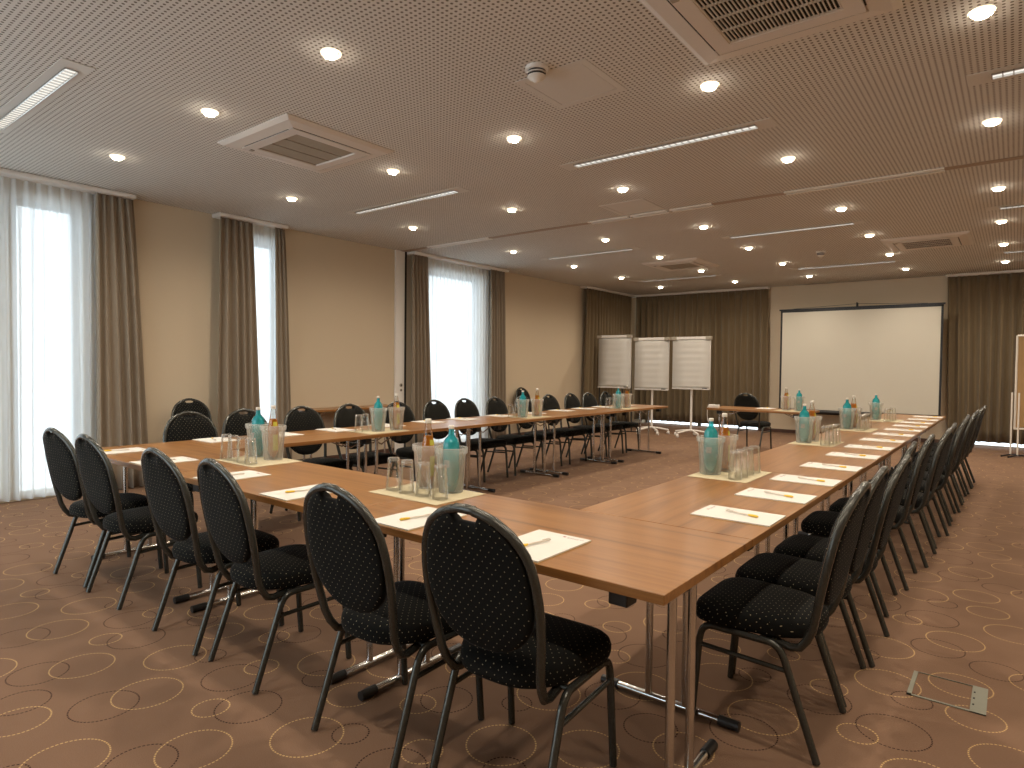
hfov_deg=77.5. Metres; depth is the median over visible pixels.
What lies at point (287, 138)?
air conditioner
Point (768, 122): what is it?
recessed light
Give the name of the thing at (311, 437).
conference table
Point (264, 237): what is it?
sheer curtain
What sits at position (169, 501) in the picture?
chair
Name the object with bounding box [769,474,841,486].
notepad
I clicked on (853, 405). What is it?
bottle
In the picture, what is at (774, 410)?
placemat
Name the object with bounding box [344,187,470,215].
recessed light
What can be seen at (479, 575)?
chair
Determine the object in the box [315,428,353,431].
notepad
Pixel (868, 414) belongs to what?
tumbler
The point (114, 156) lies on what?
recessed light
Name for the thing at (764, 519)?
notepad
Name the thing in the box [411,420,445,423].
notepad
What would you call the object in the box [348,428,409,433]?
placemat
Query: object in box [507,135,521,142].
recessed light
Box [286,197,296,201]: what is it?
recessed light
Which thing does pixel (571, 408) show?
notepad
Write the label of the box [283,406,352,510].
chair
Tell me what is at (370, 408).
bucket
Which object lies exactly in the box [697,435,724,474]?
bucket
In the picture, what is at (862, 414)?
tumbler
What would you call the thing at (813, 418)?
bucket
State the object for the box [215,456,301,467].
placemat
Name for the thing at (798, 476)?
pen
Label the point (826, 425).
tumbler
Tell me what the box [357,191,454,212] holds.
diffuser
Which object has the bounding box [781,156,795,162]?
recessed light
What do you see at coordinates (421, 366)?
drape
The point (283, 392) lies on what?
drape
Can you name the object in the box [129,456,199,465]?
notepad
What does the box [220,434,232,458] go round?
tumbler
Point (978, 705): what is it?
socket
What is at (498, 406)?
chair
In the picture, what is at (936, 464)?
chair
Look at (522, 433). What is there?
baseboard
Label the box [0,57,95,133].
recessed light
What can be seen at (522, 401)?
water bottle
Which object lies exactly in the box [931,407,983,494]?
chair
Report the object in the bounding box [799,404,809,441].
water bottle
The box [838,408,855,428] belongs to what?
bucket
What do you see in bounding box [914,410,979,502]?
chair
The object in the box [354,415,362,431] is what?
tumbler
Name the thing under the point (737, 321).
drape
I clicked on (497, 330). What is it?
drape
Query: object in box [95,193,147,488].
drape
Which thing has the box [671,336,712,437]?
flipchart
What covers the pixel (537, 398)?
bottle
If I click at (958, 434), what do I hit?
chair
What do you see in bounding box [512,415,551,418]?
placemat
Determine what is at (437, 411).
chair
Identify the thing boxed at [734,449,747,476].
tumbler
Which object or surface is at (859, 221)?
recessed light
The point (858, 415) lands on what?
tumbler
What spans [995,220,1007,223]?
recessed light
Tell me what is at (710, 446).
water bottle
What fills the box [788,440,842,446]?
placemat
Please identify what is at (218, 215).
trim
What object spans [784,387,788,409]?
bottle
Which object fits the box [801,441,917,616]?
chair
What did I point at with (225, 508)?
chair
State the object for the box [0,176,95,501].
sheer curtain
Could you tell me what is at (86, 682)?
floor
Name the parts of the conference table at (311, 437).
leg, leg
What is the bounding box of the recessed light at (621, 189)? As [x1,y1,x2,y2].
[617,187,628,191]
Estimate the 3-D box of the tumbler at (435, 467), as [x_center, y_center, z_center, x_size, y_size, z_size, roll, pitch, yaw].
[-0.312,0.427,2.785,0.071,0.150,0.071,2,2,38]
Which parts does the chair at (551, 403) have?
backrest, frame, leg, seat, leg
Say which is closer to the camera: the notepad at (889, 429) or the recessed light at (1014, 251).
the notepad at (889, 429)
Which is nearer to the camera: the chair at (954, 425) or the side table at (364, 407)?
the chair at (954, 425)
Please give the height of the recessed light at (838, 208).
0.035 m
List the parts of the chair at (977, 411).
seat, leg, leg, backrest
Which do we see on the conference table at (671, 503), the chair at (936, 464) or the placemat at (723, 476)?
the placemat at (723, 476)
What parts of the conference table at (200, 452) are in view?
leg, leg, leg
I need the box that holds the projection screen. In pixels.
[778,302,945,427]
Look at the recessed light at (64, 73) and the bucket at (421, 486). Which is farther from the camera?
the recessed light at (64, 73)
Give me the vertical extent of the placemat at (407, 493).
0.002 m
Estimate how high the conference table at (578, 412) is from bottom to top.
0.738 m
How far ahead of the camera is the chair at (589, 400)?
9.81 m
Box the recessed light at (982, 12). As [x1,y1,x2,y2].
[967,5,995,19]
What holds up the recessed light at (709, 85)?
in the ceiling
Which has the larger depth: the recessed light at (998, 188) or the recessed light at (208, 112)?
the recessed light at (998, 188)
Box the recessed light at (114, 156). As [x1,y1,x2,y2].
[109,154,124,160]
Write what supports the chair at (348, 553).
on the floor
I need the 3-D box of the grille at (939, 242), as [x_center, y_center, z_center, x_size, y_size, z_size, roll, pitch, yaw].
[5.566,-1.877,8.554,0.530,0.007,0.536,2,2,38]
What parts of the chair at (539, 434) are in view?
leg, backrest, frame, leg, seat, leg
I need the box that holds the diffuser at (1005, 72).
[993,69,1023,76]
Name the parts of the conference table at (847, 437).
leg, leg, leg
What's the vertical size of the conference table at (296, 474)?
0.738 m
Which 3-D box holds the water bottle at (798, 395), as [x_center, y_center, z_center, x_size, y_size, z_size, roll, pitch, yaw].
[4.006,0.221,8.907,0.079,0.298,0.078,-1,2,-44]
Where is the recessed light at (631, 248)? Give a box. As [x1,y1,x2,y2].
[539,247,641,259]
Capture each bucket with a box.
[245,422,267,456]
[260,424,286,459]
[369,407,386,431]
[388,407,404,430]
[412,442,442,488]
[435,445,467,493]
[516,399,528,417]
[531,398,543,416]
[613,394,623,408]
[622,393,631,407]
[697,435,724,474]
[718,434,737,471]
[781,396,791,410]
[793,396,804,410]
[794,416,814,442]
[812,415,821,441]
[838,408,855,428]
[853,407,861,428]
[869,402,882,419]
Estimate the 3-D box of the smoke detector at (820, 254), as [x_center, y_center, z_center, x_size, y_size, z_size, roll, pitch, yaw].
[4.536,-1.901,9.379,0.135,0.084,0.135,2,2,38]
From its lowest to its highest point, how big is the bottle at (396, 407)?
0.318 m
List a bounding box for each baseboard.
[298,425,579,460]
[758,428,951,442]
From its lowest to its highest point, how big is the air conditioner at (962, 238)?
0.045 m
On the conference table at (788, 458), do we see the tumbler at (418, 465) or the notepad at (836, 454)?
the notepad at (836, 454)
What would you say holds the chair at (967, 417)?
on the floor
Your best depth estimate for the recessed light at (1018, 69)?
3.72 m
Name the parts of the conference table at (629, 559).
leg, leg, leg, leg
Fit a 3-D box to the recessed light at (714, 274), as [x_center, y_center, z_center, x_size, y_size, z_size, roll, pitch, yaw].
[3.191,-2.031,12.298,1.710,0.013,0.172,2,2,38]
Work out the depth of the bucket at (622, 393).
9.21 m
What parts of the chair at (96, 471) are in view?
backrest, leg, frame, leg, seat, leg, leg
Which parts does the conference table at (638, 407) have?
leg, leg, leg, leg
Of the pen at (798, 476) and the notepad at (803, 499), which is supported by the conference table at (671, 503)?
the notepad at (803, 499)
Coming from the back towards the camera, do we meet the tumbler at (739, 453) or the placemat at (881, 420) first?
the placemat at (881, 420)
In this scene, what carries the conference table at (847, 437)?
on the floor
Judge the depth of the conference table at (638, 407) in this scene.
9.38 m
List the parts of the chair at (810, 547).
seat, leg, leg, frame, backrest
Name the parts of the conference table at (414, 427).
leg, leg, leg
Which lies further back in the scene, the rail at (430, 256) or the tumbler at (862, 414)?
the rail at (430, 256)
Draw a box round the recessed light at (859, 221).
[720,220,865,238]
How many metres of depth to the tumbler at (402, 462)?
2.93 m
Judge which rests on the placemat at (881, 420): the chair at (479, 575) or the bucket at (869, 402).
the bucket at (869, 402)
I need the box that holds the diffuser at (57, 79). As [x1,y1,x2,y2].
[0,69,74,127]
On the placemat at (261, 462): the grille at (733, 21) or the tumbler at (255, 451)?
the tumbler at (255, 451)
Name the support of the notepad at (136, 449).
on the conference table at (200, 452)
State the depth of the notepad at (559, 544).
2.09 m
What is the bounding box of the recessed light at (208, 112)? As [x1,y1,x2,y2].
[201,108,218,116]
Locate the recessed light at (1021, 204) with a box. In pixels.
[986,203,1023,210]
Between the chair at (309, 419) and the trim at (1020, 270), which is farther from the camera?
the trim at (1020, 270)
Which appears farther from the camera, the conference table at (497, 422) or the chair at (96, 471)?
the conference table at (497, 422)
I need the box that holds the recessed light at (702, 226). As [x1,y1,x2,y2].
[699,225,708,228]
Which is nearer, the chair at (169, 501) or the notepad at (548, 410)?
the chair at (169, 501)
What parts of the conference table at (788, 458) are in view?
leg, leg, leg, leg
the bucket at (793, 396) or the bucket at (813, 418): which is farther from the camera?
the bucket at (793, 396)
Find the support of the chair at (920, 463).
on the floor
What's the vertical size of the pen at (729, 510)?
0.011 m
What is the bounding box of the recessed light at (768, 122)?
[558,118,777,170]
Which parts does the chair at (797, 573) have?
leg, seat, leg, leg, frame, backrest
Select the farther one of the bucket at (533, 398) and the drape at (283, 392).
the drape at (283, 392)
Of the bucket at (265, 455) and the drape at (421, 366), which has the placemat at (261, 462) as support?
the bucket at (265, 455)
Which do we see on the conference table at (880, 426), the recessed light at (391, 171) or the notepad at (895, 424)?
the notepad at (895, 424)
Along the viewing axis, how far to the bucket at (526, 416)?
7.27 m
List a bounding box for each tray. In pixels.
[635,389,667,390]
[672,388,708,389]
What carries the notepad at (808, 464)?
on the conference table at (788, 458)
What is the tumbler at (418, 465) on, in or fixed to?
on the placemat at (407, 493)
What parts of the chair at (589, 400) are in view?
backrest, frame, seat, leg, leg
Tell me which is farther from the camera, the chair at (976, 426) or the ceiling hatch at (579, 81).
the chair at (976, 426)
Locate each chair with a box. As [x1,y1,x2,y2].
[42,427,162,587]
[75,434,202,609]
[141,447,283,655]
[163,411,246,507]
[171,398,211,420]
[197,458,351,693]
[222,408,300,520]
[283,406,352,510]
[303,483,484,767]
[333,403,397,477]
[385,401,442,480]
[421,503,616,767]
[423,399,477,471]
[454,398,508,481]
[486,397,536,475]
[514,395,562,468]
[516,387,549,434]
[542,394,586,464]
[564,393,606,458]
[582,392,623,455]
[600,391,638,452]
[694,481,870,765]
[734,393,771,448]
[734,466,888,707]
[773,455,911,666]
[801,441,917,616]
[829,434,934,590]
[887,422,956,548]
[888,419,967,535]
[894,415,969,521]
[900,428,952,567]
[912,412,976,512]
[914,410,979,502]
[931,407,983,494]
[933,405,986,487]
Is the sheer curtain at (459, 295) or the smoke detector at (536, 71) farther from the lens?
the sheer curtain at (459, 295)
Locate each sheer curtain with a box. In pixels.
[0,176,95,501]
[253,225,275,423]
[428,259,490,444]
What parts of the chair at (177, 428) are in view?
seat, frame, backrest, leg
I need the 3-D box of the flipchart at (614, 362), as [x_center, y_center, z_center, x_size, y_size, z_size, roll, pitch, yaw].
[2.330,-0.033,13.663,0.816,1.996,0.668,2,2,38]
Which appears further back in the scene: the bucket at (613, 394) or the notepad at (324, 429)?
the bucket at (613, 394)
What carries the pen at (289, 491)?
on the notepad at (280, 494)
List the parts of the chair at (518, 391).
backrest, frame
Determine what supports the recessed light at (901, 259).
in the ceiling
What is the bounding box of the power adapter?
[707,404,719,421]
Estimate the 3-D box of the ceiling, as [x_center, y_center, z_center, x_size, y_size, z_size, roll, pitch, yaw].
[1.899,-1.937,6.268,10.490,0.100,16.410,2,2,38]
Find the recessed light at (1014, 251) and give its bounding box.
[994,250,1023,253]
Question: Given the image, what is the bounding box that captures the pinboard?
[1001,335,1023,457]
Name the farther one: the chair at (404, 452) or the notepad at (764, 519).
the chair at (404, 452)
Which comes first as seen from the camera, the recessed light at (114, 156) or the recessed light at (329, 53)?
the recessed light at (329, 53)
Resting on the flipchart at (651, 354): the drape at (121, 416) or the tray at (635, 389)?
the tray at (635, 389)
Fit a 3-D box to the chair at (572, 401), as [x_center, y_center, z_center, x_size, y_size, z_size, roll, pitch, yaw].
[1.069,0.608,9.411,0.561,0.937,0.445,2,2,38]
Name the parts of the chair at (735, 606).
leg, leg, seat, leg, frame, leg, backrest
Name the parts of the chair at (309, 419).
backrest, frame, seat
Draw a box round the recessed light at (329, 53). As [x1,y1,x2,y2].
[320,48,341,59]
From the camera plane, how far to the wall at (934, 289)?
12.78 m
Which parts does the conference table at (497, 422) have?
leg, leg, leg, leg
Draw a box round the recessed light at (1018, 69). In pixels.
[966,63,1023,85]
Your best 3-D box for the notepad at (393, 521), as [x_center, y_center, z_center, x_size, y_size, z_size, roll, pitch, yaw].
[-0.356,0.510,2.431,0.216,0.006,0.306,2,2,38]
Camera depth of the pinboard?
9.94 m
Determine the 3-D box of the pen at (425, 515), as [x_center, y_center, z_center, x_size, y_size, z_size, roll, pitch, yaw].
[-0.360,0.501,2.411,0.144,0.011,0.010,-1,2,-37]
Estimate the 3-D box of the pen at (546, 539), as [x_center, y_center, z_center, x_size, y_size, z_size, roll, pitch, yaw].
[0.073,0.515,2.074,0.144,0.011,0.010,-1,2,-40]
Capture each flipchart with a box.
[597,335,632,430]
[634,337,670,434]
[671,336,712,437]
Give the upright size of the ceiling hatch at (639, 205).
0.003 m
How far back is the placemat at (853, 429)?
6.17 m
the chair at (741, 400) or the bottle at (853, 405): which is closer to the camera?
the bottle at (853, 405)
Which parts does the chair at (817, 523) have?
seat, leg, leg, frame, backrest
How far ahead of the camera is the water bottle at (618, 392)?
9.04 m
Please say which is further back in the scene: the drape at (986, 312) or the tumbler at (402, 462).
the drape at (986, 312)
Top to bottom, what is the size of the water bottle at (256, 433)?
0.298 m
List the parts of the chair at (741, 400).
backrest, leg, frame, seat, leg, leg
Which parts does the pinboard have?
leg, leg, frame, panel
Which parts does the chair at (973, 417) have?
seat, leg, leg, frame, backrest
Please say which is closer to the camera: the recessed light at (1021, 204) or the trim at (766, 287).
the recessed light at (1021, 204)
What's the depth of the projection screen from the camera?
12.00 m
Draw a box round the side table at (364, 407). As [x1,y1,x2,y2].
[298,404,395,459]
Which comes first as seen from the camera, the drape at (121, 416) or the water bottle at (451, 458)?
the water bottle at (451, 458)
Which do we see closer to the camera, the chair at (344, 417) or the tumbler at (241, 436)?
the tumbler at (241, 436)
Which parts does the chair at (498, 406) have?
leg, backrest, frame, leg, leg, seat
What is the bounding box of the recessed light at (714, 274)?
[637,274,720,281]
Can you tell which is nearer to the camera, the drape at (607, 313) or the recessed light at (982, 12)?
the recessed light at (982, 12)
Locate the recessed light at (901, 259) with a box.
[791,259,903,269]
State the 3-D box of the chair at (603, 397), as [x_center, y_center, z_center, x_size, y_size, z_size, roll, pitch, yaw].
[1.707,0.593,10.220,0.561,0.937,0.445,2,2,38]
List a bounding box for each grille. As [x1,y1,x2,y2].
[259,139,340,164]
[693,0,841,42]
[902,239,952,248]
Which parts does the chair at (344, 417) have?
backrest, frame, seat, leg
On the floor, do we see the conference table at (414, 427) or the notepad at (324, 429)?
the conference table at (414, 427)
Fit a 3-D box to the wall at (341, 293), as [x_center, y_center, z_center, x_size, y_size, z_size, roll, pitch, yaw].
[-2.052,-0.489,9.508,0.250,3.058,16.160,2,2,38]
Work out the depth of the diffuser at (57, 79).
4.17 m
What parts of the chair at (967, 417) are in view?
seat, leg, leg, frame, backrest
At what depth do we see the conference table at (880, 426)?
6.55 m
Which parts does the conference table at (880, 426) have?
leg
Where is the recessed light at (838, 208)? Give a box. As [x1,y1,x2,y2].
[836,207,846,210]
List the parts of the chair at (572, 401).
backrest, frame, leg, seat, leg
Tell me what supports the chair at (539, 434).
on the floor
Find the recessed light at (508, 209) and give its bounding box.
[507,208,516,211]
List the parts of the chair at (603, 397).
backrest, frame, seat, leg, leg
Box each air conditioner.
[217,113,393,173]
[640,0,903,64]
[641,258,719,270]
[880,231,973,251]
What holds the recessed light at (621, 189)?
in the ceiling
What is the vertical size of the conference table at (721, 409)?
0.738 m
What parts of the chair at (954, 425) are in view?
seat, leg, leg, frame, backrest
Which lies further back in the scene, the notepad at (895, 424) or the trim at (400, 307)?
the trim at (400, 307)
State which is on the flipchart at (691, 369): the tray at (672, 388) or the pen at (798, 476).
the tray at (672, 388)
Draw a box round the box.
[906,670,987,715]
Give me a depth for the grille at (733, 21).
3.06 m
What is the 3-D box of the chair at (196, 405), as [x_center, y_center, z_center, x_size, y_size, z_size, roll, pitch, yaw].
[-3.362,0.630,6.894,0.561,0.937,0.445,2,2,38]
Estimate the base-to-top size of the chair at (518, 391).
0.937 m
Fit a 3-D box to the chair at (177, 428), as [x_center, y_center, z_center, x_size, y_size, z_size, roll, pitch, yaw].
[-2.412,0.693,5.000,0.561,0.937,0.445,2,2,38]
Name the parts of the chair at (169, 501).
leg, backrest, frame, leg, seat, leg, leg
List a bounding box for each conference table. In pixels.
[91,441,244,603]
[181,462,415,684]
[186,430,387,471]
[344,419,492,492]
[357,490,751,767]
[449,413,567,491]
[530,409,624,474]
[580,468,845,731]
[585,404,667,462]
[706,406,819,436]
[734,444,890,552]
[798,430,916,534]
[834,420,933,480]
[867,414,945,481]
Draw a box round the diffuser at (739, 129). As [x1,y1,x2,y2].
[576,126,755,165]
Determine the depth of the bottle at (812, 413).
5.19 m
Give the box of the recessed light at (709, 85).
[700,81,718,90]
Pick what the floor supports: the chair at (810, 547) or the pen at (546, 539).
the chair at (810, 547)
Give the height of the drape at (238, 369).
3.000 m
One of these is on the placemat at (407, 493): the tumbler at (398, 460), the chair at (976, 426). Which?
the tumbler at (398, 460)
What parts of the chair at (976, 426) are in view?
leg, leg, frame, backrest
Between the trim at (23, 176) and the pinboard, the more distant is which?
the pinboard
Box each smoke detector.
[525,62,548,82]
[816,251,825,257]
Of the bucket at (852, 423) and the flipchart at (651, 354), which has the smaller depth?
the bucket at (852, 423)
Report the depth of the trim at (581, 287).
14.20 m
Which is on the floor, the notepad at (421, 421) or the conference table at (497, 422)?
the conference table at (497, 422)
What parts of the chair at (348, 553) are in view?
leg, backrest, frame, seat, leg, leg, leg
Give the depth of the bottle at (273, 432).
3.88 m
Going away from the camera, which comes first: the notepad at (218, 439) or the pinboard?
the notepad at (218, 439)
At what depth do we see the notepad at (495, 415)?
7.49 m
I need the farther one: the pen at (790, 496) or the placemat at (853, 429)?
the placemat at (853, 429)
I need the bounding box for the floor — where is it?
[0,422,1023,767]
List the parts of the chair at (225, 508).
leg, backrest, frame, seat, leg, leg, leg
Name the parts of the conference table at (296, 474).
leg, leg, leg, leg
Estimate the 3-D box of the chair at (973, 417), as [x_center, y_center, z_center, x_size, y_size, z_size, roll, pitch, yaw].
[4.179,0.729,6.233,0.561,0.937,0.445,2,2,38]
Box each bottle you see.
[251,407,264,454]
[268,405,278,457]
[374,396,382,429]
[393,393,399,428]
[421,418,434,485]
[443,425,459,490]
[519,391,525,416]
[534,388,539,415]
[615,387,620,407]
[625,385,628,406]
[703,418,717,472]
[718,413,729,469]
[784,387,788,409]
[796,389,801,410]
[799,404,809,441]
[809,401,815,439]
[842,398,851,427]
[851,395,856,426]
[872,394,879,418]
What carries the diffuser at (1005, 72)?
attached to the recessed light at (1018, 69)
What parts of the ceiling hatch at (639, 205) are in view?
hatch door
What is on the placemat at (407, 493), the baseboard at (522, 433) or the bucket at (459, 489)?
the bucket at (459, 489)
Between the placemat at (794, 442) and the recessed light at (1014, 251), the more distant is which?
the recessed light at (1014, 251)
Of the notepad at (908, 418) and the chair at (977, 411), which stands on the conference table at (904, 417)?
the notepad at (908, 418)
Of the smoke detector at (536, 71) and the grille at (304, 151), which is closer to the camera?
the smoke detector at (536, 71)
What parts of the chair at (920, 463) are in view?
seat, leg, leg, frame, backrest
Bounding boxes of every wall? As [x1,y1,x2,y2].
[0,199,631,502]
[630,276,947,438]
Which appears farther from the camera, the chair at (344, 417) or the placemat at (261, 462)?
the chair at (344, 417)
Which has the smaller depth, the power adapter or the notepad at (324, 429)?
the notepad at (324, 429)
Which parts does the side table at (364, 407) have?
leg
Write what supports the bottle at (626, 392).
in the bucket at (622, 393)
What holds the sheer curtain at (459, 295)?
hanging from the rail at (430, 256)
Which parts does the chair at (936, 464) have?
seat, leg, leg, frame, backrest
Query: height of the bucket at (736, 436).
0.206 m
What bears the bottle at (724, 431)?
in the bucket at (736, 436)
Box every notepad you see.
[104,447,144,454]
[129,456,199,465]
[192,437,236,442]
[193,470,271,479]
[259,484,331,501]
[265,432,304,436]
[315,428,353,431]
[375,507,466,530]
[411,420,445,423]
[446,418,479,420]
[484,414,512,416]
[518,530,591,562]
[548,410,574,411]
[571,408,594,409]
[690,505,785,526]
[735,488,816,504]
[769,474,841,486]
[800,462,863,471]
[825,452,881,459]
[844,444,893,450]
[860,438,905,442]
[873,432,914,436]
[883,428,922,431]
[892,424,928,427]
[899,421,933,424]
[907,418,938,420]
[913,416,943,417]
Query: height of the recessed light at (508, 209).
0.035 m
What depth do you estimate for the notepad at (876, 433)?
5.76 m
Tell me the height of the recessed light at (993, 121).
0.035 m
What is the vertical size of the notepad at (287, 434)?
0.006 m
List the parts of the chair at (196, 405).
backrest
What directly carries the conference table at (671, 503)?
on the floor
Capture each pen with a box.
[285,488,310,492]
[399,513,431,519]
[524,538,550,545]
[726,509,758,517]
[764,491,793,497]
[797,476,824,481]
[822,463,846,467]
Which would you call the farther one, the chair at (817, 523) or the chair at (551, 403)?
the chair at (551, 403)
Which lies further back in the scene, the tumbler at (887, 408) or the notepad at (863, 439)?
the tumbler at (887, 408)
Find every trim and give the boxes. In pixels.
[0,168,135,199]
[212,212,288,228]
[394,250,406,452]
[402,155,1023,251]
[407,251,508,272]
[580,286,634,296]
[632,286,770,297]
[946,269,1023,277]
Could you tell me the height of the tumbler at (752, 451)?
0.150 m
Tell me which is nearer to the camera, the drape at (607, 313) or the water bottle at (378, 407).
the water bottle at (378, 407)
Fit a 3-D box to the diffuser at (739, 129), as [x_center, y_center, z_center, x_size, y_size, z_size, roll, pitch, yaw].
[1.142,-1.859,5.013,1.520,0.001,0.072,2,2,38]
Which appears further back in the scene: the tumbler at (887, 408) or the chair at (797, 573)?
the tumbler at (887, 408)
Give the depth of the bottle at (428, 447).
3.03 m
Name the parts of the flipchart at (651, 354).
post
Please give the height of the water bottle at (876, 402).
0.298 m
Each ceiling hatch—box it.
[515,58,626,108]
[599,199,663,215]
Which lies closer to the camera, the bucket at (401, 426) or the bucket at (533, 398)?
the bucket at (401, 426)
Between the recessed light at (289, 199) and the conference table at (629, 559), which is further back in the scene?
the recessed light at (289, 199)
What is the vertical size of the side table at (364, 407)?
0.738 m
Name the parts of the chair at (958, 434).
seat, leg, leg, frame, backrest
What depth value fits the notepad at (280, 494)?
2.83 m
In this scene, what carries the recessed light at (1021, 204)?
in the ceiling
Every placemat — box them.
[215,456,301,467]
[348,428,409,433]
[368,483,483,505]
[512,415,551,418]
[688,468,771,482]
[774,410,808,411]
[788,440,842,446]
[835,428,877,431]
[869,419,903,422]
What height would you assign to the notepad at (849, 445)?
0.006 m
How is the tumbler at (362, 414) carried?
on the placemat at (387, 430)
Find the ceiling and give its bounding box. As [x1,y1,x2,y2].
[0,0,1023,294]
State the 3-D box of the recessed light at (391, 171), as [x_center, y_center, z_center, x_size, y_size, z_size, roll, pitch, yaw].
[-1.060,-1.885,5.692,0.114,0.035,0.114,2,2,38]
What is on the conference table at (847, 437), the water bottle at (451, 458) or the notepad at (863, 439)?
the notepad at (863, 439)
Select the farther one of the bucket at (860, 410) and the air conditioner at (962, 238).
the air conditioner at (962, 238)
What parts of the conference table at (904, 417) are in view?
leg, leg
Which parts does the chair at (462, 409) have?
backrest, frame, leg, seat, leg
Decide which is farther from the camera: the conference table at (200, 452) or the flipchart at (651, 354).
the flipchart at (651, 354)
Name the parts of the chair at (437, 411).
backrest, frame, seat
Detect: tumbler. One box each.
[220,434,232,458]
[227,435,239,459]
[236,436,248,462]
[244,438,256,463]
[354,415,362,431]
[362,414,368,430]
[386,457,399,488]
[399,459,414,492]
[415,461,430,495]
[432,464,447,498]
[728,450,741,478]
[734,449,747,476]
[741,447,753,474]
[748,445,760,472]
[820,426,829,445]
[824,425,833,444]
[831,424,840,442]
[857,415,864,430]
[859,414,866,429]
[861,414,869,428]
[865,413,871,427]
[883,408,890,421]
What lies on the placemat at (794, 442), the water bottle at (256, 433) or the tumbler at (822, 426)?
the tumbler at (822, 426)
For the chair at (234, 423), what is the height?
0.937 m
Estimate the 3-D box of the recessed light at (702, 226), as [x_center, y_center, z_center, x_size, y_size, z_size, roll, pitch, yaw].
[2.338,-1.907,7.788,0.114,0.035,0.114,2,2,38]
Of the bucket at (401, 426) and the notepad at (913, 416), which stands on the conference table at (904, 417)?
the notepad at (913, 416)
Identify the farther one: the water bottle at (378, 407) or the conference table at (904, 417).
the conference table at (904, 417)
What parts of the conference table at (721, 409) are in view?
leg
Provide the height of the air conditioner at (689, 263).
0.045 m
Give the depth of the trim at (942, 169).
6.37 m
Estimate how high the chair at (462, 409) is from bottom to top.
0.937 m
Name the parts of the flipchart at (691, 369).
post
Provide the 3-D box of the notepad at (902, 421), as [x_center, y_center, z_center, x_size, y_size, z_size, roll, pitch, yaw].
[4.508,0.433,7.111,0.306,0.006,0.216,2,2,38]
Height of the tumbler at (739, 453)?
0.150 m
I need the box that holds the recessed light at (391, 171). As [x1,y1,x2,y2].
[387,169,399,174]
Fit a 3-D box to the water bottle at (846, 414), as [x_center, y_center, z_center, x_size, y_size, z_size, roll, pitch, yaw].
[3.305,0.285,6.302,0.079,0.298,0.078,0,2,-24]
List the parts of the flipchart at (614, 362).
leg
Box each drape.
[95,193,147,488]
[217,217,259,436]
[275,228,291,458]
[411,254,431,445]
[488,269,506,438]
[583,288,631,424]
[634,289,767,425]
[947,272,1023,444]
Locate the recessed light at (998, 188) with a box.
[991,186,1005,190]
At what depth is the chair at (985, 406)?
7.30 m
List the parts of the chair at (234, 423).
frame, backrest, leg, leg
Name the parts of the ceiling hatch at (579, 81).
hatch door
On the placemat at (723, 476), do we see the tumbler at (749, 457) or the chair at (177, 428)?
the tumbler at (749, 457)
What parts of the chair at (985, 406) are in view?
leg, leg, frame, backrest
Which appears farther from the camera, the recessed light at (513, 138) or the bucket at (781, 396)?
the bucket at (781, 396)
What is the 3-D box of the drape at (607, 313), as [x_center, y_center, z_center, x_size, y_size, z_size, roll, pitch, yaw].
[2.187,-0.572,14.462,0.130,2.982,2.133,2,2,38]
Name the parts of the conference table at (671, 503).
leg, leg, leg, leg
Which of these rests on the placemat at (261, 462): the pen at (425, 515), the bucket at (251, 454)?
the bucket at (251, 454)
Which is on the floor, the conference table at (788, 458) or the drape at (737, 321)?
the conference table at (788, 458)
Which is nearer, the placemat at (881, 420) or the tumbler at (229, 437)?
the tumbler at (229, 437)
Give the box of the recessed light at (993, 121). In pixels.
[982,118,1001,126]
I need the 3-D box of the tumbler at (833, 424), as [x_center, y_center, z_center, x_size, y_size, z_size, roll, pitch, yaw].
[2.589,0.394,5.098,0.071,0.150,0.071,2,2,38]
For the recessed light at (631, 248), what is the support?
in the ceiling
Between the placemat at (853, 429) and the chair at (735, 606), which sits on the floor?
the chair at (735, 606)
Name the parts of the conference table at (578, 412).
leg, leg, leg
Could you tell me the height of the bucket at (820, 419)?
0.206 m
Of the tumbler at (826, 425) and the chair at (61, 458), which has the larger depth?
the tumbler at (826, 425)
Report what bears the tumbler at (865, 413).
on the conference table at (880, 426)
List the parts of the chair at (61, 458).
backrest, leg, frame, leg, seat, leg, leg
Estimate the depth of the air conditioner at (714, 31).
3.10 m
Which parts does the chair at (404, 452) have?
leg, backrest, frame, leg, seat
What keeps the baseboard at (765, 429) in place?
attached to the wall at (934, 289)
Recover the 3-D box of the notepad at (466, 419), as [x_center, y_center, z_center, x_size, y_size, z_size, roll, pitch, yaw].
[-0.535,0.383,6.991,0.306,0.006,0.216,2,2,38]
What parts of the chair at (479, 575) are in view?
leg, backrest, frame, leg, seat, seat rail, leg, leg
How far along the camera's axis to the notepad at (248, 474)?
3.31 m
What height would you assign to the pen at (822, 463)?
0.011 m

